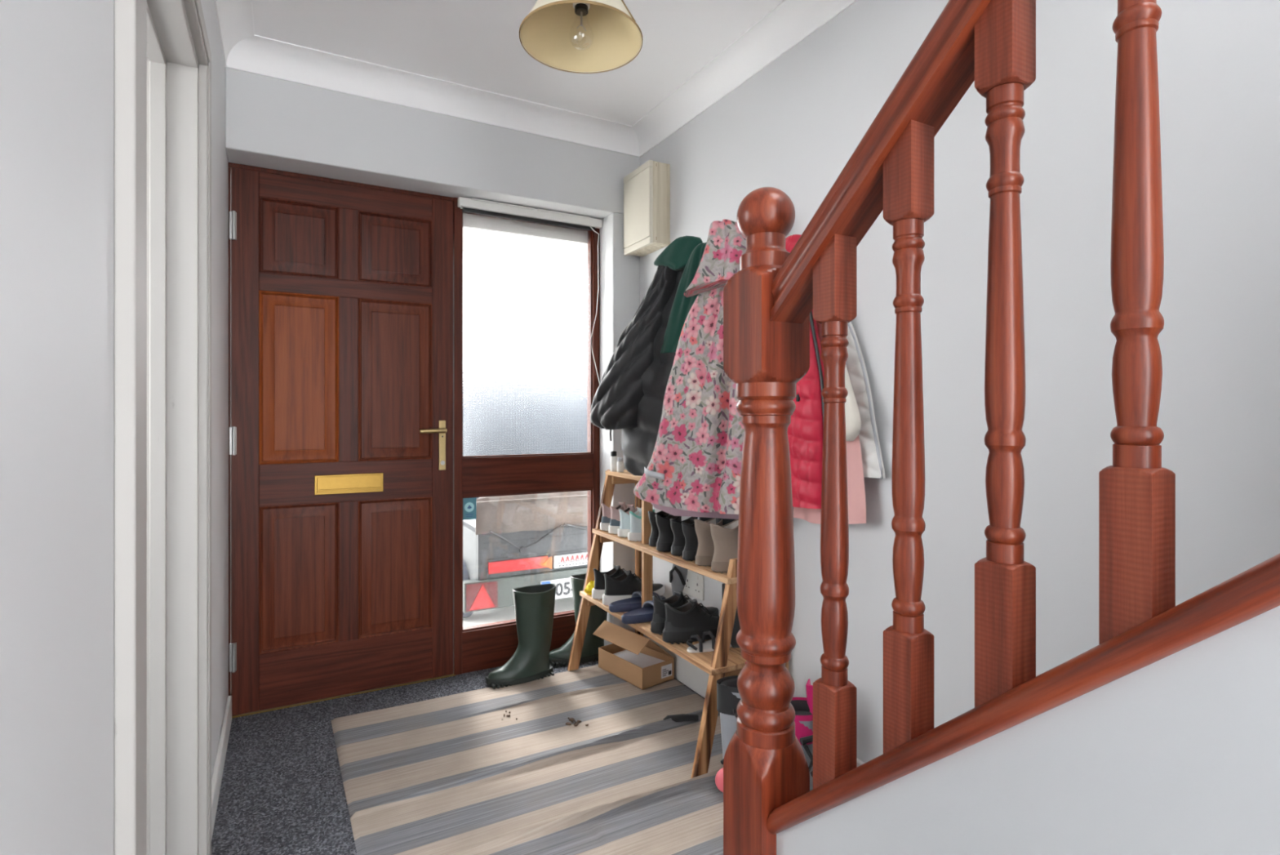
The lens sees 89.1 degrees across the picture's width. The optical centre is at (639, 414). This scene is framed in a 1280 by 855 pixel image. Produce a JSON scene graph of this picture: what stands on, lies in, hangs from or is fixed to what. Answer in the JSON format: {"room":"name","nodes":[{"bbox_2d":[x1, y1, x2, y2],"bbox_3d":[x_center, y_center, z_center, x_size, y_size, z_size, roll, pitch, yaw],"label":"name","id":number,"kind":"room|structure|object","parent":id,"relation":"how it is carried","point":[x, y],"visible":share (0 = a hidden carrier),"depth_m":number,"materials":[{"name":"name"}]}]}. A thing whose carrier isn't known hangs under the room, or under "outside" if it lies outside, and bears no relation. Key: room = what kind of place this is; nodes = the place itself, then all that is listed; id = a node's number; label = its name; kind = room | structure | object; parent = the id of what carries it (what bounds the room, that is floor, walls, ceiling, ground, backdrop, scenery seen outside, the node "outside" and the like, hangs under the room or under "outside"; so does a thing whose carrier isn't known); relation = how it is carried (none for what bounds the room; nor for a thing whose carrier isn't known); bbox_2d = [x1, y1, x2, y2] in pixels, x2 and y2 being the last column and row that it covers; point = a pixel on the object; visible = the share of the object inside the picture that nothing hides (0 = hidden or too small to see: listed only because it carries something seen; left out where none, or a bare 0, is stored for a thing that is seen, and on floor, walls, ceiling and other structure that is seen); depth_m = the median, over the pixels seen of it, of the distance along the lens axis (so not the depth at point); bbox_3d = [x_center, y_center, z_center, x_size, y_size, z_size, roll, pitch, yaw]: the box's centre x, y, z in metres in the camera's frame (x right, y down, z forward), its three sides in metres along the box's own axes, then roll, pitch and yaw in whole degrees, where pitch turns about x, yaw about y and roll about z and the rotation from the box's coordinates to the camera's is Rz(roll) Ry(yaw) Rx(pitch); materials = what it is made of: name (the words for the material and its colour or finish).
{"room":"entrance hallway","nodes":[
{"label":"entrance hallway","id":0,"kind":"room"},
{"bbox_2d":[0,0,228,854],"bbox_3d":[-0.343,-0.090,0.132,0.120,2.399,5.162,0,0,-29],"label":"wall","id":1,"kind":"structure","parent":0,"point":[57,56],"depth_m":0.60,"materials":[{"name":"white paint"}]},
{"bbox_2d":[114,0,211,854],"bbox_3d":[-0.833,0.112,1.177,0.025,1.995,0.912,0,0,-29],"label":"trim","id":2,"kind":"structure","parent":1,"relation":"attached to","point":[130,15],"depth_m":0.79,"materials":[{"name":"white paint"}]},
{"bbox_2d":[146,0,198,854],"bbox_3d":[-0.906,0.137,1.143,0.144,1.945,0.795,0,0,-29],"label":"trim","id":3,"kind":"structure","parent":1,"relation":"attached to","point":[172,63],"depth_m":1.48,"materials":[{"name":"white paint"}]},
{"bbox_2d":[211,695,231,838],"bbox_3d":[-1.273,1.064,1.966,0.013,0.090,0.892,0,0,-29],"label":"baseboard","id":4,"kind":"structure","parent":1,"relation":"attached to","point":[217,774],"depth_m":1.96,"materials":[{"name":"white paint"}]},
{"bbox_2d":[213,0,254,66],"bbox_3d":[-0.202,-1.244,0.093,0.090,0.092,4.958,0,0,-29],"label":"trim","id":5,"kind":"structure","parent":1,"relation":"attached to","point":[234,17],"depth_m":2.10,"materials":[{"name":"white paint"}]},
{"bbox_2d":[225,67,639,645],"bbox_3d":[-0.766,-0.090,2.728,1.635,2.399,0.204,0,0,-29],"label":"wall","id":6,"kind":"structure","parent":0,"point":[271,122],"depth_m":2.62,"materials":[{"name":"white paint"}]},
{"bbox_2d":[228,162,455,717],"bbox_3d":[-1.148,0.094,2.575,0.817,2.030,0.124,0,0,-29],"label":"door","id":7,"kind":"structure","parent":6,"relation":"in","point":[340,292],"depth_m":2.54,"materials":[{"name":"brown wood"}]},
{"bbox_2d":[225,35,639,157],"bbox_3d":[-0.695,-1.244,2.599,1.635,0.092,0.090,0,0,-29],"label":"trim","id":8,"kind":"structure","parent":6,"relation":"attached to","point":[257,55],"depth_m":2.53,"materials":[{"name":"white paint"}]},
{"bbox_2d":[453,197,599,675],"bbox_3d":[-0.507,0.094,2.955,0.683,2.030,0.074,0,0,-29],"label":"window","id":9,"kind":"structure","parent":6,"relation":"in","point":[526,383],"depth_m":2.92,"materials":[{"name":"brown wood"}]},
{"bbox_2d":[462,497,475,519],"bbox_3d":[-0.740,0.409,2.820,0.059,0.096,0.003,0,0,-29],"label":"window sticker","id":10,"kind":"object","parent":9,"relation":"attached to","point":[468,504],"visible":1,"depth_m":2.82,"materials":[{"name":"teal"}]},
{"bbox_2d":[465,505,473,516],"bbox_3d":[-0.740,0.419,2.819,0.034,0.053,0.001,0,0,-29],"label":"print","id":11,"kind":"object","parent":10,"relation":"attached to","point":[468,508],"depth_m":2.82,"materials":[{"name":"blue paper"}]},
{"bbox_2d":[457,196,602,384],"bbox_3d":[-0.475,-0.514,2.908,0.668,0.806,0.037,0,0,-29],"label":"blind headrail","id":12,"kind":"object","parent":9,"relation":"attached to","point":[475,206],"visible":0.93,"depth_m":2.90,"materials":[{"name":"white plastic"}]},
{"bbox_2d":[211,659,705,854],"bbox_3d":[-0.145,1.134,0.241,3.178,0.050,5.162,0,0,-29],"label":"floor","id":13,"kind":"structure","parent":0,"point":[282,792],"depth_m":2.00,"materials":[{"name":"carpet"}]},
{"bbox_2d":[484,582,556,688],"bbox_3d":[-0.493,0.919,2.721,0.306,0.378,0.128,0,0,-31],"label":"boot","id":14,"kind":"object","parent":13,"relation":"on","point":[534,605],"visible":1,"depth_m":2.70,"materials":[{"name":"green rubber"}]},
{"bbox_2d":[330,664,723,854],"bbox_3d":[-0.075,1.091,1.784,1.285,0.031,2.000,0,0,-29],"label":"striped rug","id":15,"kind":"object","parent":13,"relation":"on","point":[446,775],"visible":0.81,"depth_m":1.99,"materials":[{"name":"fabric"}]},
{"bbox_2d":[502,710,588,726],"bbox_3d":[-0.343,1.098,2.339,0.330,0.006,0.067,0,0,13],"label":"crumbs","id":16,"kind":"object","parent":15,"relation":"on","point":[571,719],"visible":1,"depth_m":2.32,"materials":[{"name":"brown soil"}]},
{"bbox_2d":[592,620,674,688],"bbox_3d":[-0.030,1.002,2.760,0.196,0.195,0.311,0,0,-39],"label":"shoe box","id":17,"kind":"object","parent":15,"relation":"on","point":[633,657],"visible":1,"depth_m":2.71,"materials":[{"name":"brown cardboard"}]},
{"bbox_2d":[662,668,671,675],"bbox_3d":[0.111,1.062,2.677,0.048,0.029,0.001,0,0,-39],"label":"print","id":18,"kind":"object","parent":17,"relation":"attached to","point":[666,672],"depth_m":2.68,"materials":[{"name":"black"}]},
{"bbox_2d":[567,469,788,777],"bbox_3d":[0.084,0.674,2.458,0.368,0.854,0.998,0,0,-29],"label":"shoe rack","id":19,"kind":"object","parent":15,"relation":"on","point":[724,660],"visible":0.39,"depth_m":2.20,"materials":[{"name":"brown wood"}]},
{"bbox_2d":[584,579,594,594],"bbox_3d":[-0.193,0.735,2.795,0.094,0.092,0.053,0,0,-11],"label":"cloth","id":20,"kind":"object","parent":19,"relation":"on","point":[590,585],"visible":0.34,"depth_m":2.78,"materials":[{"name":"yellow fabric"}]},
{"bbox_2d":[610,450,617,471],"bbox_3d":[-0.116,0.206,2.856,0.030,0.088,0.030,0,0,-29],"label":"bottle","id":21,"kind":"object","parent":19,"relation":"on","point":[613,453],"visible":1,"depth_m":2.84,"materials":[{"name":"white plastic"}]},
{"bbox_2d":[600,501,628,530],"bbox_3d":[-0.070,0.444,2.868,0.231,0.117,0.086,0,0,-29],"label":"trainer","id":22,"kind":"object","parent":19,"relation":"on","point":[606,516],"visible":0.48,"depth_m":2.81,"materials":[{"name":"pink fabric"}]},
{"bbox_2d":[617,457,623,471],"bbox_3d":[-0.086,0.219,2.813,0.030,0.063,0.030,0,0,-29],"label":"bottle","id":23,"kind":"object","parent":19,"relation":"on","point":[620,460],"visible":0.98,"depth_m":2.80,"materials":[{"name":"white plastic"}]},
{"bbox_2d":[591,564,653,599],"bbox_3d":[-0.071,0.708,2.787,0.291,0.125,0.102,0,0,-29],"label":"trainer","id":24,"kind":"object","parent":19,"relation":"on","point":[598,590],"visible":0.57,"depth_m":2.71,"materials":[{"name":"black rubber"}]},
{"bbox_2d":[608,503,637,533],"bbox_3d":[-0.030,0.444,2.794,0.231,0.117,0.086,0,0,-29],"label":"trainer","id":25,"kind":"object","parent":19,"relation":"on","point":[615,522],"visible":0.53,"depth_m":2.74,"materials":[{"name":"pink"}]},
{"bbox_2d":[605,469,642,480],"bbox_3d":[0.011,0.260,2.748,0.148,0.018,0.419,0,0,-29],"label":"shelf","id":26,"kind":"object","parent":19,"relation":"attached to","point":[610,474],"depth_m":2.80,"materials":[{"name":"brown wood"}]},
{"bbox_2d":[617,506,641,537],"bbox_3d":[0.012,0.446,2.719,0.231,0.113,0.088,0,0,-29],"label":"shoe","id":27,"kind":"object","parent":19,"relation":"on","point":[624,527],"visible":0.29,"depth_m":2.66,"materials":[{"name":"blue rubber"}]},
{"bbox_2d":[602,569,664,605],"bbox_3d":[-0.024,0.708,2.700,0.291,0.125,0.102,0,0,-30],"label":"trainer","id":28,"kind":"object","parent":19,"relation":"on","point":[623,586],"visible":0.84,"depth_m":2.64,"materials":[{"name":"black fabric"}]},
{"bbox_2d":[608,591,665,612],"bbox_3d":[-0.008,0.740,2.599,0.257,0.060,0.100,0,0,-31],"label":"sandal","id":29,"kind":"object","parent":19,"relation":"on","point":[633,602],"visible":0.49,"depth_m":2.55,"materials":[{"name":"blue plastic"}]},
{"bbox_2d":[621,600,653,623],"bbox_3d":[0.038,0.741,2.470,0.257,0.060,0.100,0,0,-37],"label":"sandal","id":30,"kind":"object","parent":19,"relation":"on","point":[644,614],"visible":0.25,"depth_m":2.42,"materials":[{"name":"blue plastic"}]},
{"bbox_2d":[627,509,657,541],"bbox_3d":[0.055,0.444,2.640,0.231,0.117,0.090,0,0,-29],"label":"shoe","id":31,"kind":"object","parent":19,"relation":"on","point":[635,533],"visible":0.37,"depth_m":2.58,"materials":[{"name":"blue fabric"}]},
{"bbox_2d":[648,510,671,546],"bbox_3d":[0.124,0.432,2.541,0.231,0.141,0.084,0,0,-39],"label":"boot","id":32,"kind":"object","parent":19,"relation":"on","point":[654,536],"visible":0.33,"depth_m":2.47,"materials":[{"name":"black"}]},
{"bbox_2d":[579,591,746,675],"bbox_3d":[0.096,0.781,2.465,0.272,0.018,0.998,0,0,-29],"label":"shelf","id":33,"kind":"object","parent":19,"relation":"attached to","point":[735,662],"depth_m":2.10,"materials":[{"name":"brown wood"}]},
{"bbox_2d":[591,528,737,584],"bbox_3d":[0.122,0.513,2.479,0.213,0.018,0.998,0,0,-29],"label":"shelf","id":34,"kind":"object","parent":19,"relation":"attached to","point":[729,578],"depth_m":2.30,"materials":[{"name":"brown wood"}]},
{"bbox_2d":[655,514,681,551],"bbox_3d":[0.159,0.432,2.439,0.231,0.141,0.084,0,0,-29],"label":"boot","id":35,"kind":"object","parent":19,"relation":"on","point":[665,540],"visible":0.42,"depth_m":2.38,"materials":[{"name":"black rubber"}]},
{"bbox_2d":[669,563,687,595],"bbox_3d":[0.157,0.642,2.628,0.081,0.197,0.062,0,0,37],"label":"slipper","id":36,"kind":"object","parent":19,"relation":"on","point":[677,574],"visible":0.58,"depth_m":2.62,"materials":[{"name":"grey plastic"}]},
{"bbox_2d":[670,516,697,555],"bbox_3d":[0.212,0.434,2.363,0.231,0.137,0.079,0,0,-26],"label":"boot","id":37,"kind":"object","parent":19,"relation":"on","point":[679,541],"visible":0.42,"depth_m":2.31,"materials":[{"name":"black leather"}]},
{"bbox_2d":[650,591,718,634],"bbox_3d":[0.166,0.706,2.364,0.291,0.130,0.102,0,0,-31],"label":"shoe","id":38,"kind":"object","parent":19,"relation":"on","point":[678,599],"visible":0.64,"depth_m":2.29,"materials":[{"name":"black leather"}]},
{"bbox_2d":[681,521,697,560],"bbox_3d":[0.244,0.434,2.294,0.231,0.137,0.079,0,0,-31],"label":"boot","id":39,"kind":"object","parent":19,"relation":"on","point":[689,553],"visible":0.3,"depth_m":2.23,"materials":[{"name":"black rubber"}]},
{"bbox_2d":[662,598,719,644],"bbox_3d":[0.210,0.706,2.262,0.291,0.130,0.102,0,0,-26],"label":"shoe","id":40,"kind":"object","parent":19,"relation":"on","point":[689,619],"visible":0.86,"depth_m":2.20,"materials":[{"name":"grey leather"}]},
{"bbox_2d":[693,517,723,566],"bbox_3d":[0.283,0.422,2.218,0.236,0.161,0.088,0,0,-32],"label":"boot","id":41,"kind":"object","parent":19,"relation":"on","point":[705,550],"visible":0.52,"depth_m":2.16,"materials":[{"name":"grey rubber"}]},
{"bbox_2d":[686,630,732,652],"bbox_3d":[0.249,0.744,2.161,0.225,0.055,0.077,0,0,-29],"label":"sandal","id":42,"kind":"object","parent":19,"relation":"on","point":[703,646],"visible":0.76,"depth_m":2.12,"materials":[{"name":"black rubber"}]},
{"bbox_2d":[721,582,724,602],"bbox_3d":[0.336,0.685,2.294,0.068,0.171,0.070,0,0,-29],"label":"box","id":43,"kind":"object","parent":19,"relation":"on","point":[722,584],"visible":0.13,"depth_m":2.30,"materials":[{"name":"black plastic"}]},
{"bbox_2d":[710,518,738,573],"bbox_3d":[0.330,0.422,2.127,0.236,0.161,0.088,0,0,-29],"label":"boot","id":44,"kind":"object","parent":19,"relation":"on","point":[725,537],"visible":0.58,"depth_m":2.07,"materials":[{"name":"grey"}]},
{"bbox_2d":[730,606,740,647],"bbox_3d":[0.346,0.663,2.136,0.155,0.204,0.085,0,0,-29],"label":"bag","id":45,"kind":"object","parent":19,"relation":"on","point":[736,627],"visible":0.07,"depth_m":2.09,"materials":[{"name":"fabric"}]},
{"bbox_2d":[662,713,698,721],"bbox_3d":[0.145,1.084,2.319,0.125,0.027,0.026,0,0,-7],"label":"strap","id":46,"kind":"object","parent":15,"relation":"on","point":[681,717],"visible":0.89,"depth_m":2.31,"materials":[{"name":"fabric"}]},
{"bbox_2d":[715,661,746,791],"bbox_3d":[0.371,0.912,1.898,0.305,0.371,0.133,0,0,3],"label":"skate","id":47,"kind":"object","parent":15,"relation":"on","point":[728,697],"visible":0.2,"depth_m":1.87,"materials":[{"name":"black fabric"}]},
{"bbox_2d":[790,678,813,790],"bbox_3d":[0.504,0.922,1.798,0.306,0.371,0.128,0,0,-22],"label":"skate","id":48,"kind":"object","parent":15,"relation":"on","point":[803,706],"visible":0.12,"depth_m":1.73,"materials":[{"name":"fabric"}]},
{"bbox_2d":[548,571,607,666],"bbox_3d":[-0.275,0.919,2.943,0.306,0.378,0.128,0,0,-25],"label":"boot","id":49,"kind":"object","parent":13,"relation":"on","point":[560,655],"visible":0.38,"depth_m":2.91,"materials":[{"name":"green rubber"}]},
{"bbox_2d":[723,186,809,854],"bbox_3d":[0.189,0.385,0.976,0.090,1.448,0.090,0,0,-29],"label":"newel post","id":50,"kind":"object","parent":13,"relation":"on","point":[766,767],"visible":0.97,"depth_m":0.94,"materials":[{"name":"red wood"}]},
{"bbox_2d":[770,0,991,323],"bbox_3d":[0.492,-0.673,0.423,0.060,1.081,1.169,0,0,-29],"label":"handrail","id":51,"kind":"object","parent":50,"relation":"attached to","point":[941,71],"visible":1,"depth_m":0.76,"materials":[{"name":"brown wood"}]},
{"bbox_2d":[251,0,783,125],"bbox_3d":[0.403,-1.891,0.596,1.875,1.201,5.258,0,0,-29],"label":"ceiling","id":52,"kind":"structure","parent":0,"point":[473,43],"depth_m":2.24,"materials":[{"name":"white paint"}]},
{"bbox_2d":[519,0,643,73],"bbox_3d":[-0.144,-1.094,1.600,0.303,0.390,0.303,0,0,-29],"label":"pendant lamp","id":53,"kind":"object","parent":52,"relation":"hanging from","point":[571,36],"visible":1,"depth_m":1.68,"materials":[{"name":"beige fabric"}]},
{"bbox_2d":[640,0,1279,762],"bbox_3d":[1.196,-0.691,0.976,0.120,3.600,5.162,0,0,-29],"label":"wall","id":54,"kind":"structure","parent":0,"point":[793,126],"depth_m":1.41,"materials":[{"name":"white paint"}]},
{"bbox_2d":[623,160,670,256],"bbox_3d":[0.027,-0.899,2.874,0.102,0.352,0.243,0,0,-29],"label":"meter box","id":55,"kind":"object","parent":54,"relation":"attached to","point":[646,188],"visible":0.99,"depth_m":2.79,"materials":[{"name":"beige paint"}]},
{"bbox_2d":[683,568,703,600],"bbox_3d":[0.214,0.686,2.628,0.012,0.102,0.146,0,0,-29],"label":"wall socket","id":56,"kind":"object","parent":54,"relation":"attached to","point":[694,586],"visible":0.79,"depth_m":2.61,"materials":[{"name":"white plastic"}]},
{"bbox_2d":[631,0,857,156],"bbox_3d":[0.467,-1.244,2.086,0.090,0.092,2.108,0,0,-29],"label":"trim","id":57,"kind":"structure","parent":54,"relation":"attached to","point":[790,22],"depth_m":2.32,"materials":[{"name":"white paint"}]},
{"bbox_2d":[644,634,864,767],"bbox_3d":[0.357,1.052,2.362,0.017,0.115,1.518,0,0,-29],"label":"baseboard","id":58,"kind":"structure","parent":54,"relation":"attached to","point":[686,672],"depth_m":2.63,"materials":[{"name":"white paint"}]},
{"bbox_2d":[845,321,885,479],"bbox_3d":[0.585,-0.085,1.907,0.040,0.523,0.323,0,0,-29],"label":"quilted jacket","id":59,"kind":"object","parent":54,"relation":"hanging from","point":[871,453],"visible":0.28,"depth_m":1.81,"materials":[{"name":"white fabric"}]},
{"bbox_2d":[776,604,1279,854],"bbox_3d":[0.492,0.346,0.423,0.038,1.526,1.169,0,0,-29],"label":"wall","id":60,"kind":"structure","parent":0,"point":[1178,753],"depth_m":0.55,"materials":[{"name":"white paint"}]},
{"bbox_2d":[766,553,1279,834],"bbox_3d":[0.493,0.073,0.424,0.075,1.051,1.169,0,0,-29],"label":"base rail","id":61,"kind":"object","parent":60,"relation":"on","point":[1254,591],"visible":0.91,"depth_m":0.57,"materials":[{"name":"brown wood"}]},
{"bbox_2d":[813,233,856,788],"bbox_3d":[0.256,0.135,0.854,0.039,0.731,0.039,0,0,-29],"label":"baluster","id":62,"kind":"object","parent":61,"relation":"on","point":[834,272],"visible":0.99,"depth_m":0.84,"materials":[{"name":"red wood"}]},
{"bbox_2d":[883,120,933,753],"bbox_3d":[0.311,0.035,0.753,0.039,0.731,0.039,0,0,-29],"label":"baluster","id":63,"kind":"object","parent":61,"relation":"on","point":[908,166],"visible":0.98,"depth_m":0.74,"materials":[{"name":"red wood"}]},
{"bbox_2d":[974,0,1035,706],"bbox_3d":[0.366,-0.065,0.653,0.039,0.731,0.039,0,0,-29],"label":"baluster","id":64,"kind":"object","parent":61,"relation":"on","point":[1005,33],"visible":0.98,"depth_m":0.64,"materials":[{"name":"red wood"}]},
{"bbox_2d":[1098,0,1175,644],"bbox_3d":[0.422,-0.164,0.552,0.039,0.731,0.039,0,0,-29],"label":"baluster","id":65,"kind":"object","parent":61,"relation":"on","point":[1137,495],"visible":0.98,"depth_m":0.54,"materials":[{"name":"red wood"}]},
{"bbox_3d":[0.407,-0.524,2.219,0.066,0.065,0.560,0,0,-29],"label":"coat rack","id":66,"kind":"object","parent":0,"visible":0},
{"bbox_2d":[590,235,706,475],"bbox_3d":[0.055,-0.203,2.500,0.604,0.885,0.180,0,0,34],"label":"padded jacket","id":67,"kind":"object","parent":66,"relation":"hanging from","point":[629,396],"visible":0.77,"depth_m":2.46,"materials":[{"name":"black fabric"}]},
{"bbox_2d":[633,218,746,519],"bbox_3d":[0.183,-0.123,2.161,0.527,0.960,0.183,0,0,44],"label":"coat","id":68,"kind":"object","parent":66,"relation":"hanging from","point":[694,468],"visible":0.6,"depth_m":2.10,"materials":[{"name":"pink fabric"}]},
{"bbox_2d":[684,218,746,297],"bbox_3d":[0.249,-0.493,2.042,0.263,0.220,0.100,0,0,42],"label":"hood","id":69,"kind":"object","parent":68,"relation":"attached to","point":[725,246],"depth_m":2.01,"materials":[{"name":"fabric"}]},
{"bbox_2d":[698,516,735,524],"bbox_3d":[0.298,-0.056,2.216,0.074,0.870,0.259,0,0,-40],"label":"coat","id":70,"kind":"object","parent":66,"relation":"hanging from","point":[726,521],"visible":0.02,"depth_m":2.19,"materials":[{"name":"black fabric"}]},
{"bbox_2d":[785,234,824,508],"bbox_3d":[0.461,-0.129,1.905,0.088,0.795,0.235,0,0,-29],"label":"puffer jacket","id":71,"kind":"object","parent":66,"relation":"hanging from","point":[806,428],"visible":0.32,"depth_m":1.83,"materials":[{"name":"fabric"}]},
{"bbox_2d":[793,321,866,524],"bbox_3d":[0.541,-0.035,1.901,0.046,0.712,0.291,0,0,-29],"label":"pink top","id":72,"kind":"object","parent":71,"relation":"hanging from","point":[855,482],"visible":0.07,"depth_m":1.80,"materials":[{"name":"fabric"}]},
{"bbox_2d":[844,365,861,441],"bbox_3d":[0.551,-0.129,1.801,0.048,0.405,0.137,0,0,-29],"label":"fleece","id":73,"kind":"object","parent":71,"relation":"hanging from","point":[853,422],"visible":0.2,"depth_m":1.75},
{"label":"outside","id":74,"kind":"structure","parent":0,"visible":0},
{"bbox_2d":[462,596,573,626],"bbox_3d":[-10.308,1.284,18.795,28.000,0.150,37.128,0,0,-29],"label":"ground","id":75,"kind":"structure","parent":74,"point":[490,615],"depth_m":3.94,"materials":[{"name":"concrete"}]},
{"bbox_2d":[462,490,587,617],"bbox_3d":[-0.773,0.404,4.971,1.715,1.600,2.472,0,0,-29],"label":"trailer","id":76,"kind":"object","parent":75,"relation":"on","point":[513,541],"visible":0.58,"depth_m":3.68,"materials":[{"name":"grey metal"}]},
{"bbox_2d":[557,559,587,566],"bbox_3d":[-0.370,0.874,3.831,0.245,0.022,0.002,0,0,-29],"label":"print","id":77,"kind":"object","parent":76,"relation":"on","point":[561,562],"depth_m":3.82,"materials":[{"name":"red"}]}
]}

